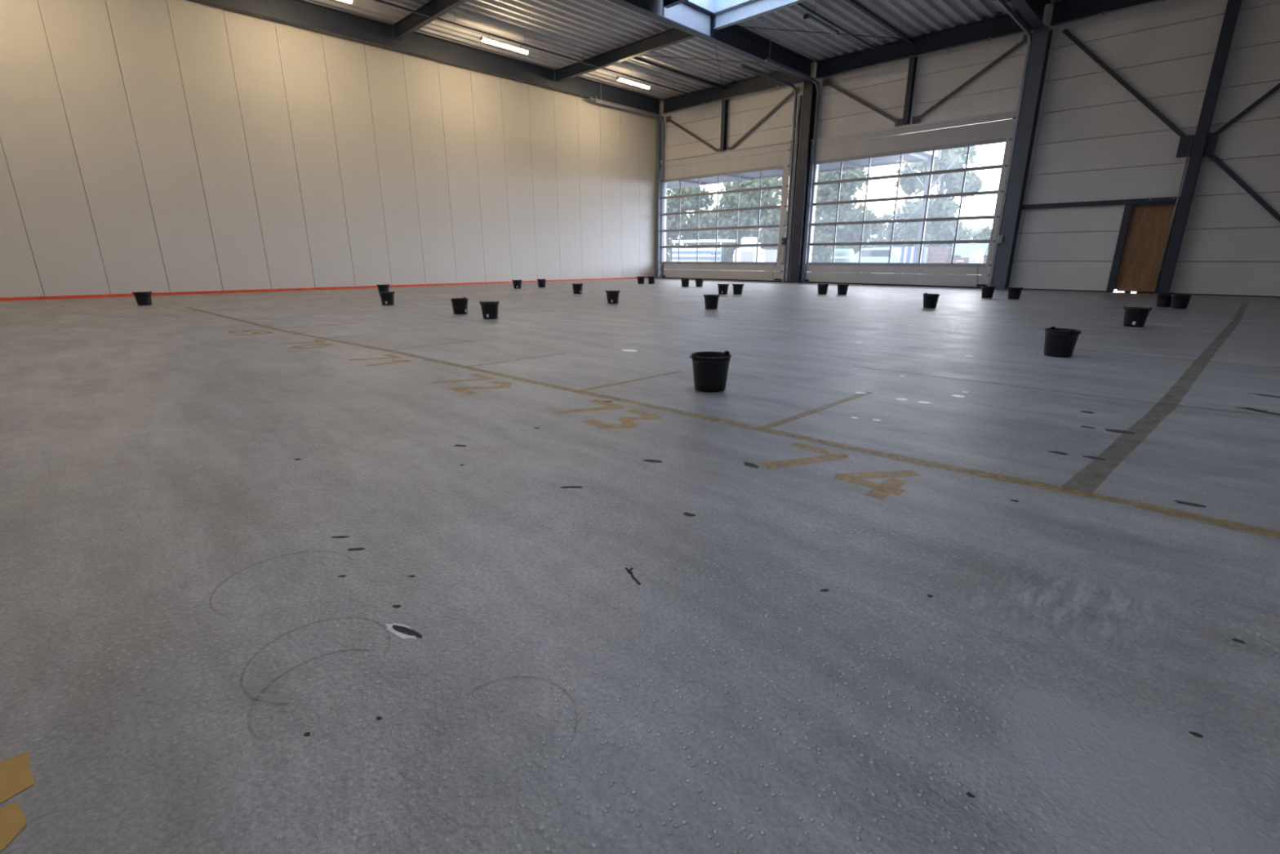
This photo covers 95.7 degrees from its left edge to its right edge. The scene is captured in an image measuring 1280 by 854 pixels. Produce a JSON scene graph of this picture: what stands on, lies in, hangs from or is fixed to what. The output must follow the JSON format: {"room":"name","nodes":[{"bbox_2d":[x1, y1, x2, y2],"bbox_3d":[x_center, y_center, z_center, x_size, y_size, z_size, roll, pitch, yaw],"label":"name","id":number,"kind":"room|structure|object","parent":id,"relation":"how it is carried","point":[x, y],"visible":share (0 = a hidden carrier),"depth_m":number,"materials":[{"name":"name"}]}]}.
{"room":"empty warehouse","nodes":[
{"label":"empty warehouse","id":0,"kind":"room"},
{"bbox_2d":[0,0,659,297],"bbox_3d":[-11.986,-8.033,16.279,0.160,8.300,37.300,15,22,42],"label":"wall","id":1,"kind":"structure","parent":0,"point":[155,146],"depth_m":17.33,"materials":[{"name":"metal"}]},
{"bbox_2d":[0,276,648,301],"bbox_3d":[-12.149,-3.992,17.114,0.062,0.075,36.600,15,22,42],"label":"baseboard","id":2,"kind":"structure","parent":1,"relation":"attached to","point":[8,299],"depth_m":17.74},
{"bbox_2d":[0,278,1279,853],"bbox_3d":[-0.767,-0.865,6.886,31.900,0.202,37.300,15,22,42],"label":"floor","id":3,"kind":"structure","parent":0,"point":[336,571],"depth_m":1.93,"materials":[{"name":"concrete"}]},
{"bbox_2d":[132,291,151,305],"bbox_3d":[-10.943,-2.838,12.771,0.339,0.292,0.332,-11,19,-33],"label":"bucket","id":4,"kind":"object","parent":3,"relation":"on","point":[143,298],"visible":1,"depth_m":12.68,"materials":[{"name":"plastic"}]},
{"bbox_2d":[376,284,389,292],"bbox_3d":[-7.184,-3.849,16.237,0.339,0.292,0.332,-9,19,-29],"label":"bucket","id":5,"kind":"object","parent":3,"relation":"on","point":[381,288],"visible":0.7,"depth_m":16.11,"materials":[{"name":"plastic"}]},
{"bbox_2d":[378,291,395,305],"bbox_3d":[-5.565,-2.836,12.766,0.339,0.292,0.332,-2,16,-8],"label":"bucket","id":6,"kind":"object","parent":3,"relation":"on","point":[387,298],"visible":1,"depth_m":12.67,"materials":[{"name":"plastic"}]},
{"bbox_2d":[450,297,468,314],"bbox_3d":[-3.337,-2.248,10.751,0.332,0.292,0.339,7,18,22],"label":"bucket","id":7,"kind":"object","parent":3,"relation":"on","point":[460,305],"visible":1,"depth_m":10.65,"materials":[{"name":"plastic"}]},
{"bbox_2d":[479,301,498,319],"bbox_3d":[-2.563,-1.998,9.893,0.339,0.292,0.332,2,16,5],"label":"bucket","id":8,"kind":"object","parent":3,"relation":"on","point":[489,308],"visible":1,"depth_m":9.80,"materials":[{"name":"plastic"}]},
{"bbox_2d":[511,280,522,288],"bbox_3d":[-4.149,-4.831,19.600,0.339,0.292,0.332,-2,16,-6],"label":"bucket","id":9,"kind":"object","parent":3,"relation":"on","point":[517,283],"visible":1,"depth_m":19.50,"materials":[{"name":"plastic"}]},
{"bbox_2d":[537,278,546,287],"bbox_3d":[-3.462,-5.066,20.407,0.332,0.292,0.339,9,19,28],"label":"bucket","id":10,"kind":"object","parent":3,"relation":"on","point":[541,282],"visible":0.98,"depth_m":20.30,"materials":[{"name":"plastic"}]},
{"bbox_2d":[572,283,582,293],"bbox_3d":[-1.801,-4.001,16.757,0.332,0.292,0.339,15,22,42],"label":"bucket","id":11,"kind":"object","parent":3,"relation":"on","point":[577,288],"visible":1,"depth_m":16.66,"materials":[{"name":"plastic"}]},
{"bbox_2d":[605,289,619,303],"bbox_3d":[-0.621,-2.967,13.215,0.339,0.292,0.332,2,16,7],"label":"bucket","id":12,"kind":"object","parent":3,"relation":"on","point":[612,296],"visible":1,"depth_m":13.12,"materials":[{"name":"plastic"}]},
{"bbox_2d":[596,82,664,278],"bbox_3d":[-0.360,-11.091,27.028,0.100,8.150,4.340,15,22,42],"label":"track","id":13,"kind":"object","parent":3,"relation":"on","point":[597,100],"visible":1,"depth_m":27.95,"materials":[{"name":"metal"}]},
{"bbox_2d":[658,142,791,281],"bbox_3d":[3.583,-9.569,26.614,7.220,5.460,0.072,15,22,42],"label":"door","id":14,"kind":"structure","parent":13,"relation":"attached to","point":[754,271],"depth_m":26.05,"materials":[{"name":"paint"}]},
{"bbox_2d":[636,275,644,284],"bbox_3d":[0.038,-5.908,23.290,0.339,0.292,0.332,1,16,4],"label":"bucket","id":15,"kind":"object","parent":3,"relation":"on","point":[640,279],"visible":1,"depth_m":23.18,"materials":[{"name":"plastic"}]},
{"bbox_2d":[647,276,655,284],"bbox_3d":[0.470,-5.895,23.247,0.339,0.292,0.332,0,16,0],"label":"bucket","id":16,"kind":"object","parent":3,"relation":"on","point":[651,279],"visible":1,"depth_m":23.14,"materials":[{"name":"plastic"}]},
{"bbox_2d":[655,115,663,278],"bbox_3d":[0.952,-11.253,28.742,0.240,7.500,0.330,15,22,42],"label":"steel column","id":17,"kind":"structure","parent":3,"relation":"on","point":[659,124],"depth_m":28.66,"materials":[{"name":"metal"}]},
{"bbox_2d":[187,0,661,115],"bbox_3d":[-11.874,-11.480,14.976,0.300,0.650,36.450,15,22,42],"label":"girder","id":18,"kind":"object","parent":17,"relation":"on","point":[301,14],"visible":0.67,"depth_m":19.43,"materials":[{"name":"metal"}]},
{"bbox_2d":[680,278,689,286],"bbox_3d":[1.635,-5.232,20.975,0.339,0.292,0.332,-2,16,-6],"label":"bucket","id":19,"kind":"object","parent":3,"relation":"on","point":[685,282],"visible":0.99,"depth_m":20.87,"materials":[{"name":"plastic"}]},
{"bbox_2d":[694,278,703,286],"bbox_3d":[2.149,-5.229,20.965,0.339,0.292,0.332,15,22,41],"label":"bucket","id":20,"kind":"object","parent":3,"relation":"on","point":[699,282],"visible":1,"depth_m":20.86,"materials":[{"name":"plastic"}]},
{"bbox_2d":[688,351,732,392],"bbox_3d":[0.552,-0.443,4.566,0.339,0.292,0.332,-9,18,-27],"label":"bucket","id":21,"kind":"object","parent":3,"relation":"on","point":[710,368],"visible":1,"depth_m":4.46,"materials":[{"name":"plastic"}]},
{"bbox_2d":[703,293,719,309],"bbox_3d":[1.450,-2.545,11.769,0.339,0.292,0.332,-2,16,-8],"label":"bucket","id":22,"kind":"object","parent":3,"relation":"on","point":[711,301],"visible":1,"depth_m":11.66,"materials":[{"name":"plastic"}]},
{"bbox_2d":[717,283,728,294],"bbox_3d":[2.374,-3.945,16.566,0.339,0.292,0.332,5,17,17],"label":"bucket","id":23,"kind":"object","parent":3,"relation":"on","point":[722,288],"visible":1,"depth_m":16.47,"materials":[{"name":"plastic"}]},
{"bbox_2d":[732,283,743,294],"bbox_3d":[2.801,-3.949,16.580,0.339,0.292,0.332,2,16,8],"label":"bucket","id":24,"kind":"object","parent":3,"relation":"on","point":[737,288],"visible":1,"depth_m":16.47,"materials":[{"name":"plastic"}]},
{"bbox_2d":[739,63,797,282],"bbox_3d":[4.858,-9.428,22.537,0.100,7.472,3.840,15,22,42],"label":"track","id":25,"kind":"object","parent":3,"relation":"on","point":[742,65],"visible":1,"depth_m":23.37,"materials":[{"name":"metal"}]},
{"bbox_2d":[764,36,819,282],"bbox_3d":[5.571,-9.576,21.837,0.100,8.150,3.740,15,22,42],"label":"track","id":26,"kind":"object","parent":3,"relation":"on","point":[768,60],"visible":1,"depth_m":22.67,"materials":[{"name":"metal"}]},
{"bbox_2d":[799,108,1017,288],"bbox_3d":[9.282,-8.001,21.238,7.160,5.460,0.072,15,22,42],"label":"door","id":27,"kind":"structure","parent":26,"relation":"attached to","point":[940,274],"depth_m":20.74,"materials":[{"name":"paint"}]},
{"bbox_2d":[785,95,802,282],"bbox_3d":[6.284,-9.579,23.721,0.110,7.100,0.160,15,22,42],"label":"post","id":28,"kind":"object","parent":3,"relation":"on","point":[799,103],"visible":1,"depth_m":23.65,"materials":[{"name":"metal"}]},
{"bbox_2d":[792,98,799,128],"bbox_3d":[6.153,-12.340,22.852,0.258,1.115,0.087,12,20,36],"label":"chain","id":29,"kind":"object","parent":28,"relation":"hanging from","point":[795,99],"visible":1,"depth_m":22.85,"materials":[{"name":"metal"}]},
{"bbox_2d":[788,94,803,282],"bbox_3d":[6.398,-9.548,23.614,0.070,7.100,0.160,15,22,42],"label":"post","id":30,"kind":"object","parent":3,"relation":"on","point":[802,95],"visible":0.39,"depth_m":23.53,"materials":[{"name":"metal"}]},
{"bbox_2d":[790,80,818,282],"bbox_3d":[6.583,-9.677,23.342,0.440,7.500,0.460,15,22,42],"label":"steel column","id":31,"kind":"structure","parent":3,"relation":"on","point":[809,99],"depth_m":23.15,"materials":[{"name":"metal"}]},
{"bbox_2d":[607,0,814,81],"bbox_3d":[-6.261,-9.935,9.681,0.300,0.650,36.450,15,22,42],"label":"girder","id":32,"kind":"object","parent":31,"relation":"on","point":[686,17],"visible":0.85,"depth_m":18.26,"materials":[{"name":"metal"}]},
{"bbox_2d":[639,44,759,87],"bbox_3d":[2.881,-13.527,21.437,3.870,0.021,5.814,15,22,42],"label":"rod","id":33,"kind":"object","parent":32,"relation":"attached to","point":[714,45],"visible":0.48,"depth_m":21.28,"materials":[{"name":"paint"}]},
{"bbox_2d":[630,57,725,89],"bbox_3d":[1.500,-13.923,22.793,0.160,0.200,6.100,15,22,42],"label":"strut","id":34,"kind":"object","parent":33,"relation":"attached to","point":[636,59],"visible":1,"depth_m":22.73,"materials":[{"name":"paint"}]},
{"bbox_2d":[728,0,1009,39],"bbox_3d":[6.984,-12.376,17.422,7.922,0.062,3.346,-3,17,-10],"label":"rod","id":35,"kind":"object","parent":32,"relation":"attached to","point":[990,0],"visible":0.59,"depth_m":18.72,"materials":[{"name":"paint"}]},
{"bbox_2d":[844,0,915,44],"bbox_3d":[7.099,-12.382,17.511,0.160,0.200,6.100,15,22,42],"label":"strut","id":36,"kind":"object","parent":35,"relation":"attached to","point":[855,3],"visible":1,"depth_m":17.72,"materials":[{"name":"paint"}]},
{"bbox_2d":[817,283,829,294],"bbox_3d":[5.231,-3.948,16.577,0.332,0.292,0.339,-7,18,-23],"label":"bucket","id":37,"kind":"object","parent":3,"relation":"on","point":[822,288],"visible":1,"depth_m":16.47,"materials":[{"name":"plastic"}]},
{"bbox_2d":[837,284,848,294],"bbox_3d":[5.747,-3.905,16.427,0.339,0.292,0.332,14,22,40],"label":"bucket","id":38,"kind":"object","parent":3,"relation":"on","point":[842,289],"visible":1,"depth_m":16.33,"materials":[{"name":"plastic"}]},
{"bbox_2d":[922,293,939,307],"bbox_3d":[6.050,-2.631,12.062,0.332,0.292,0.339,-4,17,-14],"label":"bucket","id":39,"kind":"object","parent":3,"relation":"on","point":[930,300],"visible":1,"depth_m":11.97,"materials":[{"name":"plastic"}]},
{"bbox_2d":[981,285,995,297],"bbox_3d":[9.064,-3.521,15.112,0.339,0.292,0.332,-2,16,-7],"label":"bucket","id":40,"kind":"object","parent":3,"relation":"on","point":[987,291],"visible":1,"depth_m":15.02,"materials":[{"name":"plastic"}]},
{"bbox_2d":[1008,287,1022,299],"bbox_3d":[9.473,-3.389,14.660,0.339,0.292,0.332,3,16,9],"label":"bucket","id":41,"kind":"object","parent":3,"relation":"on","point":[1013,292],"visible":1,"depth_m":14.57,"materials":[{"name":"plastic"}]},
{"bbox_2d":[991,26,1053,289],"bbox_3d":[11.976,-8.193,18.255,0.460,7.500,0.460,15,22,42],"label":"steel column","id":42,"kind":"structure","parent":3,"relation":"on","point":[1042,37],"depth_m":18.05,"materials":[{"name":"metal"}]},
{"bbox_2d":[997,235,1004,243],"bbox_3d":[11.689,-6.083,18.790,0.140,0.250,0.092,15,22,42],"label":"junction box","id":43,"kind":"object","parent":42,"relation":"attached to","point":[1000,240],"visible":1,"depth_m":18.75,"materials":[{"name":"metal"}]},
{"bbox_2d":[988,0,1031,286],"bbox_3d":[9.855,-7.699,16.612,0.100,7.472,5.640,15,22,42],"label":"track","id":44,"kind":"object","parent":42,"relation":"attached to","point":[1006,8],"visible":0.83,"depth_m":18.04,"materials":[{"name":"metal"}]},
{"bbox_2d":[1008,0,1051,29],"bbox_3d":[-0.890,-8.456,4.614,0.300,0.650,36.450,15,22,42],"label":"girder","id":45,"kind":"object","parent":42,"relation":"on","point":[1032,11],"visible":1,"depth_m":16.34,"materials":[{"name":"metal"}]},
{"bbox_2d":[1044,326,1081,357],"bbox_3d":[4.442,-0.897,6.121,0.332,0.292,0.339,0,16,1],"label":"bucket","id":46,"kind":"object","parent":3,"relation":"on","point":[1059,342],"visible":1,"depth_m":6.04,"materials":[{"name":"plastic"}]},
{"bbox_2d":[1123,306,1151,327],"bbox_3d":[7.486,-1.666,8.756,0.339,0.292,0.332,13,21,38],"label":"bucket","id":47,"kind":"object","parent":3,"relation":"on","point":[1134,317],"visible":1,"depth_m":8.68,"materials":[{"name":"plastic"}]},
{"bbox_2d":[1155,292,1173,306],"bbox_3d":[11.133,-2.700,12.298,0.339,0.292,0.332,-4,17,-14],"label":"bucket","id":48,"kind":"object","parent":3,"relation":"on","point":[1163,300],"visible":0.84,"depth_m":12.22,"materials":[{"name":"plastic"}]},
{"bbox_2d":[1170,293,1192,308],"bbox_3d":[11.066,-2.577,11.877,0.339,0.292,0.332,-4,17,-15],"label":"bucket","id":49,"kind":"object","parent":3,"relation":"on","point":[1178,301],"visible":1,"depth_m":11.79,"materials":[{"name":"plastic"}]},
{"bbox_2d":[1155,0,1241,294],"bbox_3d":[14.907,-7.704,15.456,0.760,8.130,0.380,15,22,42],"label":"steel column","id":50,"kind":"structure","parent":3,"relation":"on","point":[1204,144],"depth_m":15.38,"materials":[{"name":"metal"}]},
{"bbox_2d":[1049,0,1165,26],"bbox_3d":[14.842,-11.342,14.467,7.650,0.630,0.250,15,22,42],"label":"beam","id":51,"kind":"structure","parent":50,"relation":"attached to","point":[1064,11],"depth_m":16.49,"materials":[{"name":"metal"}]},
{"bbox_2d":[1062,28,1186,137],"bbox_3d":[13.632,-9.691,16.341,3.421,3.421,0.060,15,22,42],"label":"diagonal brace","id":52,"kind":"object","parent":51,"relation":"attached to","point":[1069,35],"visible":1,"depth_m":16.30,"materials":[{"name":"paint"}]},
{"bbox_2d":[1154,140,1192,293],"bbox_3d":[14.721,-5.728,16.003,0.065,3.970,0.060,15,22,42],"label":"drain pipe","id":53,"kind":"object","parent":50,"relation":"attached to","point":[1191,142],"visible":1,"depth_m":15.97,"materials":[{"name":"metal"}]},
{"bbox_2d":[1214,83,1279,134],"bbox_3d":[16.342,-8.969,13.777,3.421,3.470,0.060,15,22,42],"label":"diagonal brace","id":54,"kind":"object","parent":50,"relation":"attached to","point":[1277,87],"visible":1,"depth_m":14.79,"materials":[{"name":"paint"}]},
{"bbox_3d":[17.617,-6.957,12.899,0.300,8.130,0.380,15,22,42],"label":"steel column","id":55,"kind":"structure","parent":3,"relation":"on","visible":0},
{"bbox_2d":[1208,154,1279,222],"bbox_3d":[16.378,-5.297,14.813,3.522,3.640,0.060,15,22,42],"label":"diagonal brace","id":56,"kind":"object","parent":55,"relation":"attached to","point":[1214,157],"visible":1,"depth_m":15.10,"materials":[{"name":"paint"}]},
{"bbox_2d":[303,0,1057,101],"bbox_3d":[-0.820,-8.912,4.481,31.700,0.300,37.150,15,22,42],"label":"ceiling","id":57,"kind":"structure","parent":0,"point":[566,28],"depth_m":18.93,"materials":[{"name":"metal"}]},
{"bbox_2d":[392,0,468,40],"bbox_3d":[-5.160,-11.942,16.110,7.550,0.400,0.170,15,22,42],"label":"cross beam","id":58,"kind":"structure","parent":57,"relation":"attached to","point":[412,22],"depth_m":17.35,"materials":[{"name":"metal"}]},
{"bbox_2d":[372,0,689,94],"bbox_3d":[-8.214,-11.589,14.885,0.060,0.390,29.500,15,22,42],"label":"rail","id":59,"kind":"object","parent":57,"relation":"hanging from","point":[378,1],"visible":1,"depth_m":19.06,"materials":[{"name":"metal"}]},
{"bbox_2d":[480,34,528,54],"bbox_3d":[-4.359,-12.386,18.739,0.156,0.240,1.760,15,22,42],"label":"lamp","id":60,"kind":"object","parent":59,"relation":"hanging from","point":[487,40],"visible":1,"depth_m":18.67,"materials":[{"name":"white plastic"}]},
{"bbox_2d":[616,75,650,88],"bbox_3d":[-0.245,-13.559,22.758,0.156,0.240,1.760,15,22,42],"label":"lamp","id":61,"kind":"object","parent":59,"relation":"hanging from","point":[619,78],"visible":1,"depth_m":22.68,"materials":[{"name":"white plastic"}]},
{"bbox_2d":[555,27,696,82],"bbox_3d":[-0.604,-13.241,20.561,7.550,0.400,0.170,15,22,42],"label":"cross beam","id":62,"kind":"structure","parent":57,"relation":"attached to","point":[673,36],"depth_m":20.47,"materials":[{"name":"metal"}]},
{"bbox_2d":[663,0,688,8],"bbox_3d":[3.290,-11.273,13.819,7.210,0.400,0.170,15,22,42],"label":"cross beam","id":63,"kind":"structure","parent":57,"relation":"attached to","point":[667,3],"depth_m":16.12,"materials":[{"name":"metal"}]},
{"bbox_2d":[686,0,751,13],"bbox_3d":[4.096,-11.973,14.469,7.280,0.580,2.100,15,22,42],"label":"window","id":64,"kind":"structure","parent":57,"relation":"attached to","point":[713,6],"depth_m":17.33,"materials":[{"name":"clear glass"}]},
{"bbox_2d":[662,71,804,113],"bbox_3d":[3.791,-14.385,24.893,7.540,0.630,0.250,15,22,42],"label":"beam","id":65,"kind":"structure","parent":57,"relation":"attached to","point":[759,83],"depth_m":24.87,"materials":[{"name":"metal"}]},
{"bbox_2d":[720,97,728,151],"bbox_3d":[3.680,-13.192,25.391,0.180,2.100,0.200,15,22,42],"label":"post","id":66,"kind":"object","parent":65,"relation":"hanging from","point":[724,103],"visible":0.93,"depth_m":25.36,"materials":[{"name":"metal"}]},
{"bbox_2d":[713,0,808,30],"bbox_3d":[4.888,-11.729,15.380,7.210,0.400,0.170,15,22,42],"label":"cross beam","id":67,"kind":"structure","parent":57,"relation":"attached to","point":[752,9],"depth_m":16.99,"materials":[{"name":"metal"}]},
{"bbox_2d":[796,0,875,49],"bbox_3d":[6.153,-12.436,17.785,0.060,0.390,5.050,15,22,42],"label":"rail","id":68,"kind":"object","parent":57,"relation":"hanging from","point":[802,6],"visible":1,"depth_m":17.59,"materials":[{"name":"metal"}]},
{"bbox_2d":[803,12,838,35],"bbox_3d":[5.364,-11.909,17.103,0.156,0.240,1.840,15,22,42],"label":"lamp","id":69,"kind":"object","parent":68,"relation":"hanging from","point":[810,18],"visible":1,"depth_m":16.98,"materials":[{"name":"metal"}]},
{"bbox_2d":[814,11,1033,79],"bbox_3d":[9.286,-12.872,19.708,7.190,0.630,0.250,15,22,42],"label":"beam","id":70,"kind":"structure","parent":57,"relation":"attached to","point":[1003,25],"depth_m":19.43,"materials":[{"name":"metal"}]},
{"bbox_2d":[822,78,902,127],"bbox_3d":[8.140,-11.947,21.305,3.230,2.040,0.060,15,22,42],"label":"diagonal brace","id":71,"kind":"object","parent":70,"relation":"attached to","point":[898,122],"visible":1,"depth_m":21.23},
{"bbox_2d":[902,54,917,124],"bbox_3d":[9.336,-11.635,20.055,0.180,2.100,0.200,15,22,42],"label":"post","id":72,"kind":"object","parent":70,"relation":"hanging from","point":[913,61],"visible":0.98,"depth_m":20.01,"materials":[{"name":"metal"}]},
{"bbox_2d":[911,32,1033,124],"bbox_3d":[10.708,-11.240,18.883,3.330,2.040,0.060,15,22,42],"label":"diagonal brace","id":73,"kind":"object","parent":70,"relation":"attached to","point":[917,119],"visible":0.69,"depth_m":18.79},
{"bbox_2d":[778,265,1136,293],"bbox_3d":[35.788,-19.044,69.536,170.000,0.300,107.000,15,22,42],"label":"yard","id":74,"kind":"structure","parent":0,"point":[1115,290],"depth_m":19.08,"materials":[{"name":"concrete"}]},
{"bbox_2d":[666,238,683,261],"bbox_3d":[4.395,-23.697,79.531,4.760,4.690,4.234,15,22,42],"label":"bush","id":75,"kind":"object","parent":74,"relation":"on","point":[672,240],"visible":0.16,"depth_m":78.18,"materials":[{"name":"green plant"}]},
{"bbox_2d":[666,186,720,261],"bbox_3d":[3.584,-17.733,52.631,7.573,8.828,6.943,1,16,4],"label":"tree","id":76,"kind":"object","parent":74,"relation":"on","point":[689,203],"visible":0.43,"depth_m":50.52,"materials":[{"name":"green plant"}]},
{"bbox_2d":[671,248,720,270],"bbox_3d":[3.813,-11.306,39.533,3.500,1.655,1.000,15,22,42],"label":"stack","id":77,"kind":"object","parent":74,"relation":"on","point":[704,255],"visible":0.54,"depth_m":38.78,"materials":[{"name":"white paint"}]},
{"bbox_2d":[672,239,736,262],"bbox_3d":[4.834,-12.915,43.861,4.600,2.320,2.000,15,22,42],"label":"canopy","id":78,"kind":"object","parent":74,"relation":"on","point":[708,241],"visible":0.62,"depth_m":42.32,"materials":[{"name":"white paint"}]},
{"bbox_2d":[701,225,741,262],"bbox_3d":[8.584,-19.151,58.864,4.917,5.886,4.487,15,22,42],"label":"tree","id":79,"kind":"object","parent":74,"relation":"on","point":[726,253],"visible":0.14,"depth_m":57.98,"materials":[{"name":"green plant"}]},
{"bbox_2d":[739,251,756,271],"bbox_3d":[6.569,-9.881,35.069,0.900,1.420,0.520,15,22,42],"label":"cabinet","id":80,"kind":"object","parent":74,"relation":"on","point":[745,256],"visible":0.34,"depth_m":34.71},
{"bbox_2d":[733,236,764,271],"bbox_3d":[6.913,-10.831,36.791,2.000,2.280,2.000,15,22,42],"label":"tank","id":81,"kind":"object","parent":74,"relation":"on","point":[761,255],"visible":0.49,"depth_m":36.11,"materials":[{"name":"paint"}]},
{"bbox_2d":[711,177,788,262],"bbox_3d":[8.745,-16.546,46.840,5.488,9.054,8.347,-8,18,-25],"label":"tree","id":82,"kind":"object","parent":74,"relation":"on","point":[751,198],"visible":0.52,"depth_m":44.64,"materials":[{"name":"green plant"}]},
{"bbox_2d":[764,249,777,262],"bbox_3d":[7.646,-9.627,34.055,0.760,1.500,0.080,15,22,42],"label":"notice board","id":83,"kind":"object","parent":74,"relation":"on","point":[770,255],"visible":0.45,"depth_m":33.90,"materials":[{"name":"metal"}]},
{"bbox_2d":[666,140,959,274],"bbox_3d":[1.861,-11.105,31.981,27.257,5.500,4.640,15,22,42],"label":"entrance canopy","id":84,"kind":"object","parent":74,"relation":"on","point":[923,156],"visible":0.33,"depth_m":25.76,"materials":[{"name":"metal"}]},
{"bbox_2d":[814,206,848,242],"bbox_3d":[16.529,-17.555,51.355,5.447,7.036,6.694,-3,17,-11],"label":"tree","id":85,"kind":"object","parent":74,"relation":"on","point":[822,215],"visible":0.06,"depth_m":50.59,"materials":[{"name":"green plant"}]},
{"bbox_2d":[831,248,854,272],"bbox_3d":[11.854,-9.631,33.981,1.320,1.550,1.320,15,22,42],"label":"tub","id":86,"kind":"object","parent":74,"relation":"on","point":[841,255],"visible":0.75,"depth_m":33.38,"materials":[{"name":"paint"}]},
{"bbox_2d":[811,168,884,272],"bbox_3d":[14.703,-15.285,43.082,5.886,8.240,6.633,2,16,8],"label":"tree","id":87,"kind":"object","parent":74,"relation":"on","point":[848,212],"visible":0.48,"depth_m":41.37,"materials":[{"name":"green plant"}]},
{"bbox_2d":[853,247,901,273],"bbox_3d":[15.021,-10.189,35.689,4.200,1.655,1.800,15,22,42],"label":"parked car","id":88,"kind":"object","parent":74,"relation":"on","point":[874,255],"visible":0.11,"depth_m":35.04,"materials":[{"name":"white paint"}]},
{"bbox_2d":[866,228,900,248],"bbox_3d":[25.090,-18.001,59.918,4.850,5.058,4.660,15,22,42],"label":"bush","id":89,"kind":"object","parent":74,"relation":"on","point":[878,238],"visible":0.08,"depth_m":59.10,"materials":[{"name":"green plant"}]},
{"bbox_2d":[899,246,930,274],"bbox_3d":[14.328,-8.572,30.262,1.250,1.600,0.650,15,22,42],"label":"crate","id":90,"kind":"object","parent":74,"relation":"on","point":[908,255],"visible":0.45,"depth_m":29.99,"materials":[{"name":"blue paint"}]},
{"bbox_2d":[879,199,955,247],"bbox_3d":[23.554,-16.332,49.711,6.827,6.337,5.378,-5,17,-15],"label":"tree","id":91,"kind":"object","parent":74,"relation":"on","point":[910,210],"visible":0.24,"depth_m":48.71,"materials":[{"name":"green plant"}]},
{"bbox_2d":[893,146,984,259],"bbox_3d":[19.988,-14.692,38.413,5.245,8.787,5.572,15,22,42],"label":"tree","id":92,"kind":"object","parent":74,"relation":"on","point":[940,207],"visible":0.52,"depth_m":37.14,"materials":[{"name":"green plant"}]},
{"bbox_2d":[925,246,951,274],"bbox_3d":[15.312,-8.419,29.774,0.870,1.580,0.800,15,22,42],"label":"pile","id":93,"kind":"object","parent":74,"relation":"on","point":[944,251],"visible":0.45,"depth_m":29.35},
{"bbox_2d":[948,243,989,275],"bbox_3d":[16.759,-8.333,29.193,1.850,1.700,1.300,15,22,42],"label":"storage container","id":94,"kind":"object","parent":74,"relation":"on","point":[960,249],"visible":0.25,"depth_m":28.79,"materials":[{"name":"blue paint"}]},
{"bbox_2d":[966,249,984,275],"bbox_3d":[16.257,-7.846,28.097,0.650,1.420,0.650,15,22,42],"label":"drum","id":95,"kind":"object","parent":74,"relation":"on","point":[975,255],"visible":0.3,"depth_m":27.77,"materials":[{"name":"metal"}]},
{"bbox_2d":[972,224,991,256],"bbox_3d":[32.081,-16.117,53.276,4.145,4.613,4.910,15,22,42],"label":"bush","id":96,"kind":"object","parent":74,"relation":"on","point":[985,232],"visible":0.12,"depth_m":52.25,"materials":[{"name":"green plant"}]},
{"bbox_2d":[659,0,1279,296],"bbox_3d":[12.242,-8.700,18.389,31.900,8.400,0.280,15,22,42],"label":"wall","id":97,"kind":"structure","parent":0,"point":[1095,140],"depth_m":16.78,"materials":[{"name":"metal"}]},
{"bbox_2d":[666,115,719,151],"bbox_3d":[2.434,-13.451,26.707,3.330,1.980,0.060,15,22,42],"label":"diagonal brace","id":98,"kind":"object","parent":97,"relation":"attached to","point":[668,118],"visible":1,"depth_m":26.72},
{"bbox_2d":[663,150,786,261],"bbox_3d":[3.789,-9.659,26.850,7.360,5.500,0.200,15,22,42],"label":"trim","id":99,"kind":"structure","parent":97,"relation":"attached to","point":[665,183],"depth_m":29.15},
{"bbox_2d":[660,140,791,162],"bbox_3d":[3.590,-12.226,25.830,7.120,0.060,0.190,15,22,42],"label":"trim","id":100,"kind":"structure","parent":97,"relation":"attached to","point":[790,141],"depth_m":25.37,"materials":[{"name":"paint"}]},
{"bbox_2d":[727,86,799,150],"bbox_3d":[5.055,-12.753,24.227,3.380,2.030,0.060,15,22,42],"label":"diagonal brace","id":101,"kind":"object","parent":97,"relation":"attached to","point":[792,93],"visible":0.83,"depth_m":24.08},
{"bbox_2d":[808,118,1012,262],"bbox_3d":[9.520,-8.082,21.444,7.030,5.500,0.200,15,22,42],"label":"trim","id":102,"kind":"structure","parent":97,"relation":"attached to","point":[817,166],"depth_m":23.66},
{"bbox_2d":[1022,288,1106,292],"bbox_3d":[13.253,-4.348,18.405,2.530,0.035,0.020,15,22,42],"label":"baseboard","id":103,"kind":"structure","parent":97,"relation":"attached to","point":[1023,288],"depth_m":18.23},
{"bbox_2d":[1022,196,1180,209],"bbox_3d":[13.592,-6.669,17.300,3.770,0.130,0.129,15,22,42],"label":"wall rail","id":104,"kind":"object","parent":97,"relation":"attached to","point":[1172,199],"visible":0.91,"depth_m":17.14,"materials":[{"name":"metal"}]},
{"bbox_2d":[1106,202,1178,293],"bbox_3d":[14.569,-5.169,16.855,1.150,2.480,0.230,15,22,42],"label":"door","id":105,"kind":"structure","parent":97,"relation":"in","point":[1144,228],"depth_m":16.86,"materials":[{"name":"wood"}]},
{"bbox_2d":[1173,293,1279,297],"bbox_3d":[19.269,-2.692,12.730,11.500,0.035,0.020,15,22,42],"label":"baseboard","id":106,"kind":"structure","parent":97,"relation":"attached to","point":[1174,293],"depth_m":15.77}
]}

